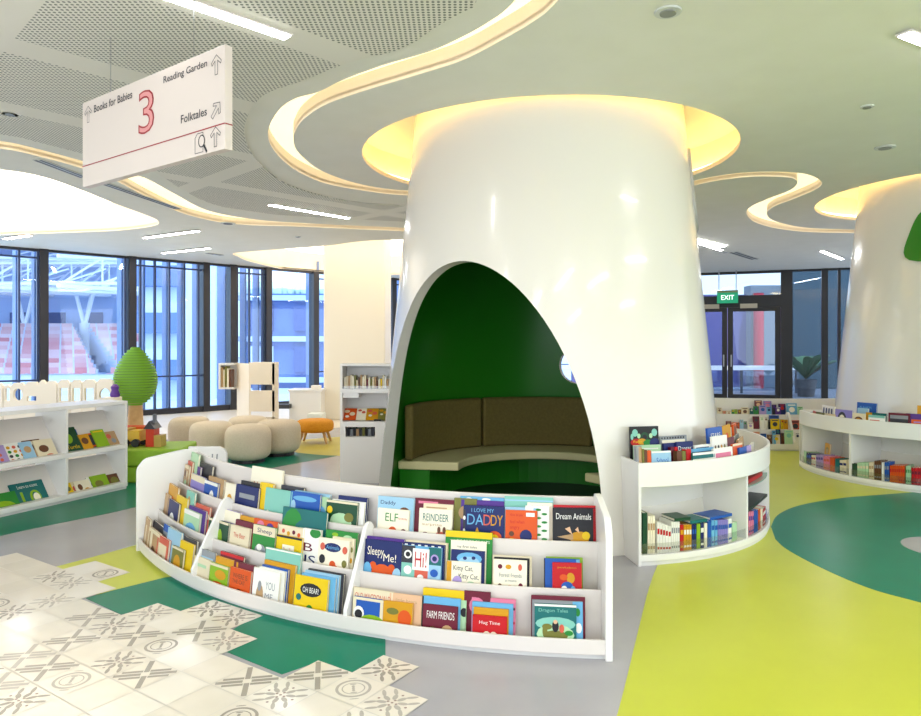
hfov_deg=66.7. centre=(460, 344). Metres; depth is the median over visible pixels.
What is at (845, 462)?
book
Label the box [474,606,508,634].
picture book
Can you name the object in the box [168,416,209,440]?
pouf
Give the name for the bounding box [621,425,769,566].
bookcase
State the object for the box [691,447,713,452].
picture book
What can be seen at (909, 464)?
book
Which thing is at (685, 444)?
picture book
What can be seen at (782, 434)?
picture book
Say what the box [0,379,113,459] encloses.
screen
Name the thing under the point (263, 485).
picture book
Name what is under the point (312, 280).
window
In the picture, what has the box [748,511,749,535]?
book
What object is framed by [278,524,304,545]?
picture book
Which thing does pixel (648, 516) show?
book
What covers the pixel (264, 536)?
picture book
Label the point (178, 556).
picture book
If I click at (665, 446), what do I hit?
picture book
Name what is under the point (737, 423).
picture book
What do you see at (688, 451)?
book
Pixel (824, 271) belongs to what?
window
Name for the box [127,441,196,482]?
bench
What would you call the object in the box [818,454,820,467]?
book
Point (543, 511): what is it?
picture book
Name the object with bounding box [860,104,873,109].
sprinkler head
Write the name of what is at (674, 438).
picture book
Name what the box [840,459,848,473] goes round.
book
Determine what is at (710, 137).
light
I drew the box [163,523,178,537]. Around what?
picture book
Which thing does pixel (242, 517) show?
picture book
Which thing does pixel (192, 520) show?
picture book
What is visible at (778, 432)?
picture book
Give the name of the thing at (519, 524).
picture book
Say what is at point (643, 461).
book
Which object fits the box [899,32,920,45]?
diffuser
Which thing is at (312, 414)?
box
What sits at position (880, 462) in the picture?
book
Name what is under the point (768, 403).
picture book
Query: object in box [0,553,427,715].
floor tiles
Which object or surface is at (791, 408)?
picture book
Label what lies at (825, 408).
picture book
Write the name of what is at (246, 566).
picture book
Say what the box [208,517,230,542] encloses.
picture book
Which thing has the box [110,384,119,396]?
plush toy
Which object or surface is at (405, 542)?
picture book
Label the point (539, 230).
column
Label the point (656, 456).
picture book
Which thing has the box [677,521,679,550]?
book
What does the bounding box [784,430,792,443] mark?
picture book
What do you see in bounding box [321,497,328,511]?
picture book
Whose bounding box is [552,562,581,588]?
picture book
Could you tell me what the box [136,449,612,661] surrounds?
book display
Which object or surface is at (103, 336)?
grandstand
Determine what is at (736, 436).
picture book
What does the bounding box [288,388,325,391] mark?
countertop
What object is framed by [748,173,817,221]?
diffuser
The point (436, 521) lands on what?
picture book
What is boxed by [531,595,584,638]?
picture book
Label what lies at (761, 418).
picture book
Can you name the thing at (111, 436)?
picture book
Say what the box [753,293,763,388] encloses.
post
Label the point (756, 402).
picture book
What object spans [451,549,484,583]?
picture book
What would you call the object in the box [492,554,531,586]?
picture book
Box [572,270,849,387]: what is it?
glass window
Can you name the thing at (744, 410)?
picture book
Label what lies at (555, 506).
picture book
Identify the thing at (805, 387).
pot
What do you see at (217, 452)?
panel
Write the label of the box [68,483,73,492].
picture book
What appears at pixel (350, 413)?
magazine
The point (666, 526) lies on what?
book
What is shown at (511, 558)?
picture book
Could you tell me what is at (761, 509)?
book
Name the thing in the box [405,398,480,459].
cushion
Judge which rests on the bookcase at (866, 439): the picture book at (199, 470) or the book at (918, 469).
the book at (918, 469)
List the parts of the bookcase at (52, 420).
shelf, shelf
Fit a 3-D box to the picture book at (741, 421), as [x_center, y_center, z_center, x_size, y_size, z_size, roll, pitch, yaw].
[4.077,1.180,10.150,0.048,0.193,0.037,0,0,11]
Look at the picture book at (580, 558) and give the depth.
3.55 m
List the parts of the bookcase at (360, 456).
panel, shelf, panel, shelf, panel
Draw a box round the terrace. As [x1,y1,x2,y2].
[713,387,836,398]
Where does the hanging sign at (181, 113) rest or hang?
hanging from the ceiling panel at (55, 54)
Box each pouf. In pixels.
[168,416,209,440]
[189,420,231,447]
[224,423,270,463]
[228,415,265,424]
[258,419,300,456]
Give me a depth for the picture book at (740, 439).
5.74 m
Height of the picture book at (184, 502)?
0.217 m
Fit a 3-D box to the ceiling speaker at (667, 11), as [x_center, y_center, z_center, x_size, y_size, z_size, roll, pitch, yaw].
[1.155,-1.851,3.898,0.150,0.017,0.150,0,0,0]
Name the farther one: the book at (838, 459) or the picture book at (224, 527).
the book at (838, 459)
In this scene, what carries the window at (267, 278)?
on the floor
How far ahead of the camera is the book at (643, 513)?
4.77 m
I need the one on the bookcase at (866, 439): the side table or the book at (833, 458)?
the book at (833, 458)
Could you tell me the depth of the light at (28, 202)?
11.42 m
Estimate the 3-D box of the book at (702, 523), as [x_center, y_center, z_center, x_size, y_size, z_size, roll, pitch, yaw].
[1.663,1.335,4.973,0.030,0.177,0.151,0,0,-25]
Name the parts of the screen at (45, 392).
panel, panel, panel, panel, panel, panel, panel, panel, panel, panel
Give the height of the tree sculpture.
1.473 m
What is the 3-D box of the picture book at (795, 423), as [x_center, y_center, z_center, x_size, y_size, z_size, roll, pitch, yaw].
[4.824,1.181,10.087,0.139,0.192,0.037,0,0,2]
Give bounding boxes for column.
[20,296,30,322]
[75,293,94,354]
[379,95,716,555]
[835,174,920,466]
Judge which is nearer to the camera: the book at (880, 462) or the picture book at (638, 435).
the picture book at (638, 435)
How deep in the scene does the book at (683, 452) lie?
4.92 m
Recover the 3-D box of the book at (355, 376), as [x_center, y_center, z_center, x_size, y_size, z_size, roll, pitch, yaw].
[-1.153,0.403,7.730,0.018,0.145,0.140,0,0,0]
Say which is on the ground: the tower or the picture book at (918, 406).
the tower
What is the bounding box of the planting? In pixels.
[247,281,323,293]
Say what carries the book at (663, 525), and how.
on the bookcase at (722, 482)
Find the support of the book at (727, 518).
on the bookcase at (722, 482)
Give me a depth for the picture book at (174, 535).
4.61 m
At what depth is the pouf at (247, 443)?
8.78 m
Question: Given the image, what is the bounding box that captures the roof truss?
[0,251,304,296]
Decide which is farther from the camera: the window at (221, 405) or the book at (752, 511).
the window at (221, 405)
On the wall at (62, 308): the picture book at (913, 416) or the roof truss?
the roof truss
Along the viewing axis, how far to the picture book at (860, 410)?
7.67 m
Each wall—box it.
[0,249,137,331]
[324,240,390,419]
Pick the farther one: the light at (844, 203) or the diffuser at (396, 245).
the diffuser at (396, 245)
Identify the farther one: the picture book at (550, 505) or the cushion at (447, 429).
the cushion at (447, 429)
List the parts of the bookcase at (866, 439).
panel, shelf, panel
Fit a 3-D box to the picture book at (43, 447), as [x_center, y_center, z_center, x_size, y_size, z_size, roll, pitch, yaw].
[-3.897,0.961,6.563,0.102,0.147,0.192,0,0,23]
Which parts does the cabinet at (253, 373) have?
panel, panel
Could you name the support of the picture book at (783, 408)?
on the book display at (727, 404)
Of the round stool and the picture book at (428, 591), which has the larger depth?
the round stool
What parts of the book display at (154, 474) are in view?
panel, panel, panel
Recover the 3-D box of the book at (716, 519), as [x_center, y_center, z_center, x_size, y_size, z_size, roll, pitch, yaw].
[1.803,1.334,5.047,0.018,0.178,0.151,0,0,-31]
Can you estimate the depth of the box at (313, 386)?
13.70 m
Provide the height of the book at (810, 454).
0.139 m
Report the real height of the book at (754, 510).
0.170 m
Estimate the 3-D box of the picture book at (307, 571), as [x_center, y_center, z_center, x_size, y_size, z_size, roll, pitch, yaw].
[-0.752,1.346,3.784,0.229,0.222,0.042,0,0,26]
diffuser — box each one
[0,170,111,207]
[4,235,29,239]
[128,176,247,218]
[287,239,402,255]
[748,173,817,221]
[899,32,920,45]
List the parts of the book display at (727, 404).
panel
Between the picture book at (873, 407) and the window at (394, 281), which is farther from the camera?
the window at (394, 281)
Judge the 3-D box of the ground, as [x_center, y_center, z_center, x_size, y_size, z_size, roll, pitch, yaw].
[0.000,1.925,62.000,120.000,0.150,96.000,0,0,0]
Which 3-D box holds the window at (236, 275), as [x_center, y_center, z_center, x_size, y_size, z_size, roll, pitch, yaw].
[-5.178,-0.280,16.647,0.561,3.760,0.908,0,0,44]
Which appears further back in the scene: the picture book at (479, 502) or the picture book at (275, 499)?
the picture book at (275, 499)
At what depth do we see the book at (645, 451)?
4.80 m
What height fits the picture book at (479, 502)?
0.244 m
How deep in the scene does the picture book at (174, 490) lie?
5.05 m
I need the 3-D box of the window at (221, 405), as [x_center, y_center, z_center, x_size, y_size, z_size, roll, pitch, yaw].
[-5.763,-0.280,16.192,0.668,3.760,0.730,0,0,-43]
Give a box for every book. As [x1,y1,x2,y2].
[0,445,9,462]
[0,491,19,507]
[2,442,23,460]
[8,479,48,502]
[18,441,36,458]
[21,439,38,456]
[32,438,57,456]
[68,427,83,451]
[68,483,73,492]
[72,479,91,490]
[77,434,93,448]
[87,433,96,447]
[89,474,109,487]
[90,429,109,446]
[104,431,119,444]
[106,473,119,483]
[143,516,151,545]
[144,525,152,548]
[148,527,162,554]
[153,520,163,533]
[156,535,170,561]
[163,493,171,514]
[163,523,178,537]
[166,498,180,522]
[167,527,183,562]
[168,483,179,500]
[171,545,185,568]
[177,494,189,524]
[180,540,195,572]
[183,464,191,485]
[183,508,201,532]
[184,536,198,554]
[186,490,196,505]
[188,460,194,486]
[189,505,207,534]
[190,473,206,492]
[191,452,200,473]
[194,555,212,579]
[195,503,211,532]
[197,467,202,475]
[198,547,217,561]
[200,462,214,479]
[204,480,219,497]
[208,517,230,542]
[209,476,225,498]
[209,562,230,586]
[216,555,237,566]
[220,551,245,562]
[224,482,235,502]
[224,509,242,523]
[229,524,251,548]
[229,566,252,593]
[234,560,255,593]
[235,484,260,508]
[235,519,253,548]
[240,515,253,522]
[241,480,259,487]
[251,466,284,488]
[251,518,279,547]
[251,524,277,552]
[252,567,281,600]
[259,482,274,509]
[259,566,286,602]
[262,564,289,602]
[264,487,292,513]
[264,559,296,603]
[265,547,302,574]
[276,534,303,553]
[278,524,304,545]
[281,485,305,490]
[282,506,328,536]
[290,491,321,511]
[293,574,329,611]
[295,490,331,498]
[302,528,322,562]
[302,572,337,612]
[305,570,340,613]
[308,568,345,614]
[317,537,350,568]
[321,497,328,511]
[326,499,358,525]
[326,529,359,558]
[332,499,365,525]
[333,536,355,568]
[338,495,368,522]
[352,586,393,614]
[352,595,383,620]
[354,375,357,387]
[363,538,403,575]
[364,375,367,387]
[367,535,405,541]
[371,427,374,435]
[377,495,414,531]
[377,507,409,530]
[383,600,413,624]
[389,593,421,625]
[401,544,442,579]
[404,541,445,579]
[406,539,448,580]
[414,498,453,531]
[419,508,452,533]
[421,595,460,630]
[422,603,457,629]
[423,503,453,529]
[423,587,463,599]
[445,530,492,583]
[446,560,480,583]
[449,539,486,583]
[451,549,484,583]
[453,498,477,530]
[460,496,503,500]
[460,499,503,530]
[460,600,466,630]
[463,505,504,537]
[464,590,490,631]
[471,597,515,634]
[472,601,512,634]
[472,614,506,634]
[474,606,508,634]
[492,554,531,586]
[493,559,526,586]
[494,557,529,586]
[504,496,552,506]
[504,507,537,539]
[505,510,536,539]
[525,505,548,539]
[527,502,552,539]
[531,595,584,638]
[532,599,582,638]
[535,603,575,638]
[544,558,579,587]
[546,556,582,588]
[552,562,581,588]
[553,508,592,540]
[554,505,595,541]
[629,426,658,459]
[633,444,660,459]
[633,446,641,461]
[639,447,641,462]
[641,510,646,553]
[642,449,644,462]
[644,450,646,462]
[645,511,654,552]
[647,450,650,462]
[647,513,651,553]
[647,515,649,553]
[651,450,670,461]
[655,520,659,552]
[656,520,664,552]
[659,435,686,450]
[659,517,672,551]
[659,521,667,551]
[660,522,661,552]
[661,512,690,521]
[662,443,674,450]
[663,517,674,551]
[666,524,670,551]
[668,447,673,461]
[673,450,681,460]
[675,441,692,450]
[675,521,677,550]
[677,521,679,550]
[679,521,688,549]
[680,521,690,549]
[680,522,685,550]
[680,523,683,550]
[682,449,690,460]
[682,451,685,460]
[683,514,706,523]
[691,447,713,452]
[691,451,714,459]
[691,524,693,549]
[693,444,709,448]
[693,509,731,519]
[694,523,699,548]
[694,524,695,548]
[700,522,703,547]
[704,522,706,547]
[705,426,721,443]
[706,520,710,546]
[710,435,726,447]
[710,520,713,545]
[711,446,732,457]
[714,519,717,545]
[716,519,719,544]
[717,408,721,413]
[719,519,721,544]
[720,518,725,543]
[721,518,727,542]
[721,519,723,543]
[722,424,730,437]
[723,517,731,542]
[727,437,733,446]
[731,422,739,428]
[731,423,736,436]
[731,442,741,455]
[732,521,736,541]
[733,433,738,442]
[736,436,743,446]
[737,445,750,454]
[740,420,743,428]
[741,407,748,413]
[748,423,752,428]
[748,472,761,483]
[748,492,766,511]
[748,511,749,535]
[749,442,754,451]
[750,511,751,534]
[751,509,755,532]
[752,511,753,533]
[753,406,758,413]
[753,416,758,428]
[753,508,759,529]
[754,400,761,409]
[754,507,762,527]
[755,505,765,525]
[755,509,757,531]
[759,405,765,413]
[760,417,763,428]
[763,401,771,410]
[764,417,767,428]
[766,407,771,413]
[767,435,771,443]
[769,415,778,419]
[770,419,779,428]
[772,405,775,414]
[772,431,775,443]
[773,435,779,443]
[775,407,780,414]
[775,429,780,443]
[778,404,785,414]
[781,433,783,443]
[783,420,787,428]
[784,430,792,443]
[786,403,796,414]
[791,420,798,428]
[795,433,798,443]
[804,451,818,462]
[809,453,821,464]
[813,455,815,466]
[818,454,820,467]
[821,454,834,468]
[822,405,835,413]
[823,456,826,469]
[824,443,831,454]
[827,456,840,470]
[832,457,844,471]
[835,409,852,418]
[837,458,848,472]
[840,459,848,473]
[843,460,848,474]
[852,413,865,419]
[854,463,856,476]
[857,402,877,414]
[857,408,868,413]
[857,462,861,476]
[860,462,864,477]
[863,462,866,477]
[866,462,868,478]
[868,415,885,421]
[869,462,870,478]
[871,462,873,478]
[873,413,886,421]
[874,460,878,479]
[877,460,880,479]
[879,460,887,479]
[882,461,887,480]
[885,461,889,480]
[887,461,894,481]
[888,413,910,422]
[890,464,895,481]
[892,464,897,481]
[894,464,899,482]
[896,464,901,482]
[899,464,902,482]
[901,464,904,482]
[903,464,908,483]
[906,413,920,422]
[906,464,910,483]
[909,464,913,483]
[911,419,920,423]
[911,466,914,484]
[914,466,917,484]
[917,405,920,413]
[917,466,920,484]
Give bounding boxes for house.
[144,414,165,446]
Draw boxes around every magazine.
[343,408,356,419]
[356,408,366,419]
[366,408,378,419]
[378,408,385,419]
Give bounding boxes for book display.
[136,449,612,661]
[714,398,834,450]
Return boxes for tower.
[137,261,216,398]
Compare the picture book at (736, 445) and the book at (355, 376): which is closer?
the picture book at (736, 445)
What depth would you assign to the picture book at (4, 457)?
6.19 m
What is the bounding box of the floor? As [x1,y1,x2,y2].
[0,409,920,715]
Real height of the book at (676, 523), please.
0.205 m
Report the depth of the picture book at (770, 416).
10.11 m
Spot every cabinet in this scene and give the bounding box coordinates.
[237,362,278,418]
[279,388,325,420]
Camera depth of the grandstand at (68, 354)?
47.82 m
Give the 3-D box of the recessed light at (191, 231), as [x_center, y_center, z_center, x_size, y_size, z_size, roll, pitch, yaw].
[-4.818,-1.837,11.636,1.417,0.018,0.094,0,0,32]
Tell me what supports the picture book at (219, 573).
on the book display at (154, 474)
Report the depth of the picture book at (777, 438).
9.94 m
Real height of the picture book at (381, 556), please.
0.227 m
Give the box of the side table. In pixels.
[100,397,121,399]
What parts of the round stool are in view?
seat, leg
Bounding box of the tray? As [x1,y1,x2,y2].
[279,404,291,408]
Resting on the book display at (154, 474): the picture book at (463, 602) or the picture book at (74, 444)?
the picture book at (463, 602)
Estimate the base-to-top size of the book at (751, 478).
0.030 m
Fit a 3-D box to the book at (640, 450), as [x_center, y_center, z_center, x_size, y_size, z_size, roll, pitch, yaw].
[1.230,0.824,4.818,0.024,0.247,0.062,0,0,-9]
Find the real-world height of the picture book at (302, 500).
0.205 m
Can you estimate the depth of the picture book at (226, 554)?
4.15 m
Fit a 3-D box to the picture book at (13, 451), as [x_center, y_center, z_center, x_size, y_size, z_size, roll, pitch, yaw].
[-4.016,0.960,6.309,0.106,0.149,0.177,0,0,23]
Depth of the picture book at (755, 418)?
10.14 m
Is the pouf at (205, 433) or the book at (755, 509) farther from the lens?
the pouf at (205, 433)
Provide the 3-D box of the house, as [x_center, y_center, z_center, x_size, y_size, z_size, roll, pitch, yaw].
[-3.437,0.958,7.895,0.200,0.360,0.190,0,0,0]
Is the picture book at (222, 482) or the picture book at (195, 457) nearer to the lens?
the picture book at (222, 482)
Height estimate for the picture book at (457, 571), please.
0.158 m
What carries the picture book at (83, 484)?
on the bookcase at (52, 420)
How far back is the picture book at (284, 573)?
3.88 m
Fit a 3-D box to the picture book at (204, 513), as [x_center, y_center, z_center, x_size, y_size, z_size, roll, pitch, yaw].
[-1.756,1.183,4.665,0.038,0.188,0.265,0,0,-44]
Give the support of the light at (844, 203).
attached to the ceiling
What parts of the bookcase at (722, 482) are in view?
panel, panel, shelf, display shelf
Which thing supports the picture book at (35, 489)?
on the bookcase at (52, 420)
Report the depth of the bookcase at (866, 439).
7.69 m
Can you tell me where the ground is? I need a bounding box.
[0,357,570,408]
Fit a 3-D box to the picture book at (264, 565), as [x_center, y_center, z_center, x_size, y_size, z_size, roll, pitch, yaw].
[-1.048,1.355,3.944,0.203,0.204,0.040,0,0,31]
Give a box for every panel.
[0,0,476,221]
[188,446,227,461]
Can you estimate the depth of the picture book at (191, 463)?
5.15 m
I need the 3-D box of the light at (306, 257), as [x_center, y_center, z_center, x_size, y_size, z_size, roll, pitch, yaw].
[-1.769,-2.130,15.375,5.890,0.500,6.460,0,0,0]
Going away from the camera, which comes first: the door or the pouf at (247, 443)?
the pouf at (247, 443)
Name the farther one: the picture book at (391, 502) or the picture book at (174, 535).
the picture book at (174, 535)
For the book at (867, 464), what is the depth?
7.46 m
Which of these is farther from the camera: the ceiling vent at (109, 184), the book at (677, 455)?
the ceiling vent at (109, 184)
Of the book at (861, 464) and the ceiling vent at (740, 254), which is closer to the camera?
the book at (861, 464)
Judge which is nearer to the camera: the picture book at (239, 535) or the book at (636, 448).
the picture book at (239, 535)
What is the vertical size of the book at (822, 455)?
0.163 m
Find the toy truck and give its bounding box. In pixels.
[127,427,145,446]
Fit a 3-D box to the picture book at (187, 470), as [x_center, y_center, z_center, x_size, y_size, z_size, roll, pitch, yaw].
[-2.028,0.986,5.185,0.039,0.192,0.126,0,0,-35]
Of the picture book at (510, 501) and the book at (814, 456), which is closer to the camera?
the picture book at (510, 501)
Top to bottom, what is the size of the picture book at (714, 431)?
0.318 m
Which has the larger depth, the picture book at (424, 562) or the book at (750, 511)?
the book at (750, 511)
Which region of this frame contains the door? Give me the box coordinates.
[701,269,792,398]
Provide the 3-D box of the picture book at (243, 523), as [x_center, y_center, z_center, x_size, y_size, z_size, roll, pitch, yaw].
[-1.319,1.177,4.272,0.186,0.200,0.040,0,0,37]
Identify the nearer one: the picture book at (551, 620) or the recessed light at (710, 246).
the picture book at (551, 620)
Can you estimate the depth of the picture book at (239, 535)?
4.26 m
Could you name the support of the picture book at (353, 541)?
on the book display at (154, 474)
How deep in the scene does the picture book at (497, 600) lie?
3.48 m
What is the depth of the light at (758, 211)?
9.27 m
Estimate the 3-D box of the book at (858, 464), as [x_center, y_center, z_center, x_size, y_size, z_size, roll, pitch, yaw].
[4.362,1.348,7.586,0.151,0.151,0.029,0,0,-26]
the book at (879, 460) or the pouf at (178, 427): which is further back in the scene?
the pouf at (178, 427)
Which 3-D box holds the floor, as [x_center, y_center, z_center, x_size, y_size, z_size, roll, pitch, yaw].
[0.000,1.558,10.900,28.000,0.124,28.200,0,0,0]
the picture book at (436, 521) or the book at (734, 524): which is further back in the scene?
the book at (734, 524)
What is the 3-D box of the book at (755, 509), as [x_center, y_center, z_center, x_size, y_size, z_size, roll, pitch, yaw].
[2.208,1.342,5.395,0.150,0.162,0.041,0,0,40]
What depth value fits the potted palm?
20.29 m
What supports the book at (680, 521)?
on the bookcase at (722, 482)
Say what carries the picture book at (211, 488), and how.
on the book display at (154, 474)
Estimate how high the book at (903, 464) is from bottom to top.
0.182 m
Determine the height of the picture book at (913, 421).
0.186 m
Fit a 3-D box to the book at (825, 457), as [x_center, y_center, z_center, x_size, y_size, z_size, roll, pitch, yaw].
[4.234,1.346,8.003,0.151,0.154,0.048,0,0,-8]
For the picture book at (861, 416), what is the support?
on the bookcase at (866, 439)
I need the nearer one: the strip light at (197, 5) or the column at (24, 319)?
the strip light at (197, 5)
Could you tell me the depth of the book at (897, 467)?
7.23 m
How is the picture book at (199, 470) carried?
on the book display at (154, 474)
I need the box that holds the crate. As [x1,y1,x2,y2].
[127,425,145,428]
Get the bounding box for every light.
[0,141,400,229]
[0,170,157,233]
[2,234,32,239]
[142,230,199,238]
[160,247,211,253]
[167,0,292,39]
[234,239,402,273]
[267,203,350,218]
[268,0,553,193]
[362,105,739,180]
[694,172,852,231]
[698,239,724,246]
[698,242,723,250]
[815,187,858,216]
[819,250,844,259]
[895,29,920,46]
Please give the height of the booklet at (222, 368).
0.330 m
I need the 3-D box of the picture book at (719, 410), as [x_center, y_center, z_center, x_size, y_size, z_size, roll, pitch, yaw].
[3.830,1.004,10.348,0.065,0.156,0.033,0,0,15]
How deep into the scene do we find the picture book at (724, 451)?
5.08 m
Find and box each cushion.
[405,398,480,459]
[482,397,591,446]
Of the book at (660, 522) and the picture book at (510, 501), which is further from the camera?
the book at (660, 522)
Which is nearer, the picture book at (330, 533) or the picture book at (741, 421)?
the picture book at (330, 533)
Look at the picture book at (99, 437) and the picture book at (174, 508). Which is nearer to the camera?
the picture book at (174, 508)
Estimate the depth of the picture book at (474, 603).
3.47 m
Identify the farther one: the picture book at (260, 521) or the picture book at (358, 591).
the picture book at (260, 521)
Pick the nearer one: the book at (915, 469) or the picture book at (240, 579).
the picture book at (240, 579)
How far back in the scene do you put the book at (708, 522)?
4.93 m
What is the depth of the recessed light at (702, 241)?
12.69 m
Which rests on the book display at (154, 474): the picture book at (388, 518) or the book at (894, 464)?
the picture book at (388, 518)
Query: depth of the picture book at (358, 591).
3.64 m
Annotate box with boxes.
[218,363,236,388]
[307,412,325,417]
[311,385,320,388]
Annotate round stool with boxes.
[297,418,333,443]
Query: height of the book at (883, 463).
0.191 m
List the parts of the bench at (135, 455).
seat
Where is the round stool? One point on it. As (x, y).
(308, 425)
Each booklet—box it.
[221,367,224,386]
[223,369,224,386]
[225,366,229,386]
[227,368,231,386]
[229,369,233,386]
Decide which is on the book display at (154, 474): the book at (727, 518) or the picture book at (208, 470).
the picture book at (208, 470)
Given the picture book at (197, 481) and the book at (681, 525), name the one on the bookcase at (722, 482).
the book at (681, 525)
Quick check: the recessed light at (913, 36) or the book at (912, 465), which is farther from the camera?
the book at (912, 465)
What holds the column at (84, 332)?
on the ground
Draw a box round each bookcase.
[0,399,127,516]
[340,363,390,482]
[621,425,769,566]
[799,410,920,492]
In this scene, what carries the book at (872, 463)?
on the bookcase at (866, 439)
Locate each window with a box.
[0,246,38,400]
[39,249,127,416]
[126,256,202,415]
[200,262,229,411]
[226,264,264,409]
[263,267,312,403]
[306,261,323,387]
[391,278,398,356]
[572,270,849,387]
[793,268,849,397]
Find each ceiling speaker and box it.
[220,222,235,224]
[654,5,681,18]
[874,144,895,150]
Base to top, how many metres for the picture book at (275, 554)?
0.290 m
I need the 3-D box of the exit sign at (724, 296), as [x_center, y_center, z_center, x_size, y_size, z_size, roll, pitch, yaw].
[6.648,-1.452,17.428,0.490,0.817,0.070,0,0,22]
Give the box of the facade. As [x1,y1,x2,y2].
[247,294,323,387]
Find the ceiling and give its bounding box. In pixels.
[0,0,920,277]
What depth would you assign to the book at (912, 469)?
7.13 m
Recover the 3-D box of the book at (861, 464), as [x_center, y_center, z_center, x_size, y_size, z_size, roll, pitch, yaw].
[4.375,1.345,7.559,0.151,0.156,0.028,0,0,-27]
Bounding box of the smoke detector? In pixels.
[2,112,16,116]
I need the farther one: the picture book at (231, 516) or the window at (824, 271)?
the window at (824, 271)
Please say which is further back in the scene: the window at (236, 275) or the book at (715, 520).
the window at (236, 275)
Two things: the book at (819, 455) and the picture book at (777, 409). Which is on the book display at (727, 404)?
the picture book at (777, 409)
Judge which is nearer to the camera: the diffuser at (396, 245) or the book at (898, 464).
the book at (898, 464)
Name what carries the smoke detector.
attached to the ceiling panel at (55, 54)
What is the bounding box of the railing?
[711,366,797,392]
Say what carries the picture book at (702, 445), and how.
on the bookcase at (722, 482)
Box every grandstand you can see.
[0,323,98,373]
[87,323,137,373]
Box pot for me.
[795,379,816,396]
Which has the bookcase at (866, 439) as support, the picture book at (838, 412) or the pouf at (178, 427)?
the picture book at (838, 412)
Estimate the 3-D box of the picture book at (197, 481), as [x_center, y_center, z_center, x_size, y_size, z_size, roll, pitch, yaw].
[-1.860,1.004,4.960,0.035,0.156,0.284,0,0,-39]
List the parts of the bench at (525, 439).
seat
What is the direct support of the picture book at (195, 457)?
on the book display at (154, 474)
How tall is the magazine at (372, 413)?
0.120 m
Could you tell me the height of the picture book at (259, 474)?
0.300 m
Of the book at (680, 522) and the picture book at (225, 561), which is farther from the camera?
the book at (680, 522)
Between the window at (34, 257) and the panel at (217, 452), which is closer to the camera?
the panel at (217, 452)
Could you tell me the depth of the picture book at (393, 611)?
3.56 m
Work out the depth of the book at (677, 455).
4.91 m
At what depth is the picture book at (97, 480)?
7.09 m
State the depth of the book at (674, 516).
4.87 m
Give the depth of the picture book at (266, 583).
3.92 m
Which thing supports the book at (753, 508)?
on the bookcase at (722, 482)
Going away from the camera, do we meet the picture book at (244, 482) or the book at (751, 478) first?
the picture book at (244, 482)
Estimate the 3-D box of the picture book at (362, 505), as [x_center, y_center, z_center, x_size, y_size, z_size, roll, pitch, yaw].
[-0.645,0.988,4.014,0.225,0.188,0.038,0,0,26]
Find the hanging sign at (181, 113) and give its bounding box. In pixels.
[82,37,232,187]
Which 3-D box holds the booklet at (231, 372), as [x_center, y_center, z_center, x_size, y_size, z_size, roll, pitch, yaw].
[-3.829,0.554,11.710,0.028,0.293,0.180,0,0,0]
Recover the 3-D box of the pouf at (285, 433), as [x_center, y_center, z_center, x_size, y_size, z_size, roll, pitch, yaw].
[-2.500,1.260,9.580,0.618,0.480,0.618,0,0,32]
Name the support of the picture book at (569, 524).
on the book display at (154, 474)
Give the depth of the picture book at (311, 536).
3.96 m
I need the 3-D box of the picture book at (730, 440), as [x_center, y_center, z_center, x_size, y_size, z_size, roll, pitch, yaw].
[2.078,0.829,5.389,0.032,0.233,0.134,0,0,43]
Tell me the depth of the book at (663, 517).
4.82 m
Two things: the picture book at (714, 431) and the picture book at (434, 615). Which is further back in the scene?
the picture book at (714, 431)
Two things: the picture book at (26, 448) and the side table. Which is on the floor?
the side table
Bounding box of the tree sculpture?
[113,347,157,424]
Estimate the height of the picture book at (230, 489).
0.173 m
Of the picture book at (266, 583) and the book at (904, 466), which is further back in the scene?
the book at (904, 466)
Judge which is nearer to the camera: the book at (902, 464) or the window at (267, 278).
the book at (902, 464)
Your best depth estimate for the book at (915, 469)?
7.11 m
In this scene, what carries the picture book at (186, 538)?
on the book display at (154, 474)
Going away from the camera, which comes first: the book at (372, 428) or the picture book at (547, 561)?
the picture book at (547, 561)
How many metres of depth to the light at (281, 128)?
5.07 m
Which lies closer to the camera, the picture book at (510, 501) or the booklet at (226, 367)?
the picture book at (510, 501)
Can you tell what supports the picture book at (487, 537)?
on the book display at (154, 474)
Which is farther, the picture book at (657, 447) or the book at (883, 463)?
the book at (883, 463)
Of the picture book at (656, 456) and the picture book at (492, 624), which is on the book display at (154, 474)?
the picture book at (492, 624)
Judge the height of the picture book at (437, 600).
0.187 m
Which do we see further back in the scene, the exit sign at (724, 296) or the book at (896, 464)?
the exit sign at (724, 296)
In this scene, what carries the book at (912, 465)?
on the bookcase at (866, 439)
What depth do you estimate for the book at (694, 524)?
4.88 m
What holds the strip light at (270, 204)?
attached to the ceiling panel at (55, 54)
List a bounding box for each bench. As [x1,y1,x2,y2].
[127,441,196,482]
[398,397,599,490]
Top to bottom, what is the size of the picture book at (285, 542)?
0.176 m
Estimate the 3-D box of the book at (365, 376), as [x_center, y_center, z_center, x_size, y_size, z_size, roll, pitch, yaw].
[-1.043,0.404,7.730,0.018,0.144,0.140,0,0,0]
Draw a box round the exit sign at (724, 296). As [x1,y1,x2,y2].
[717,270,737,302]
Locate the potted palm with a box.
[763,355,836,396]
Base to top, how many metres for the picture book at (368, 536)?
0.238 m
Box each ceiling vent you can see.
[33,159,82,177]
[104,183,181,208]
[728,252,758,259]

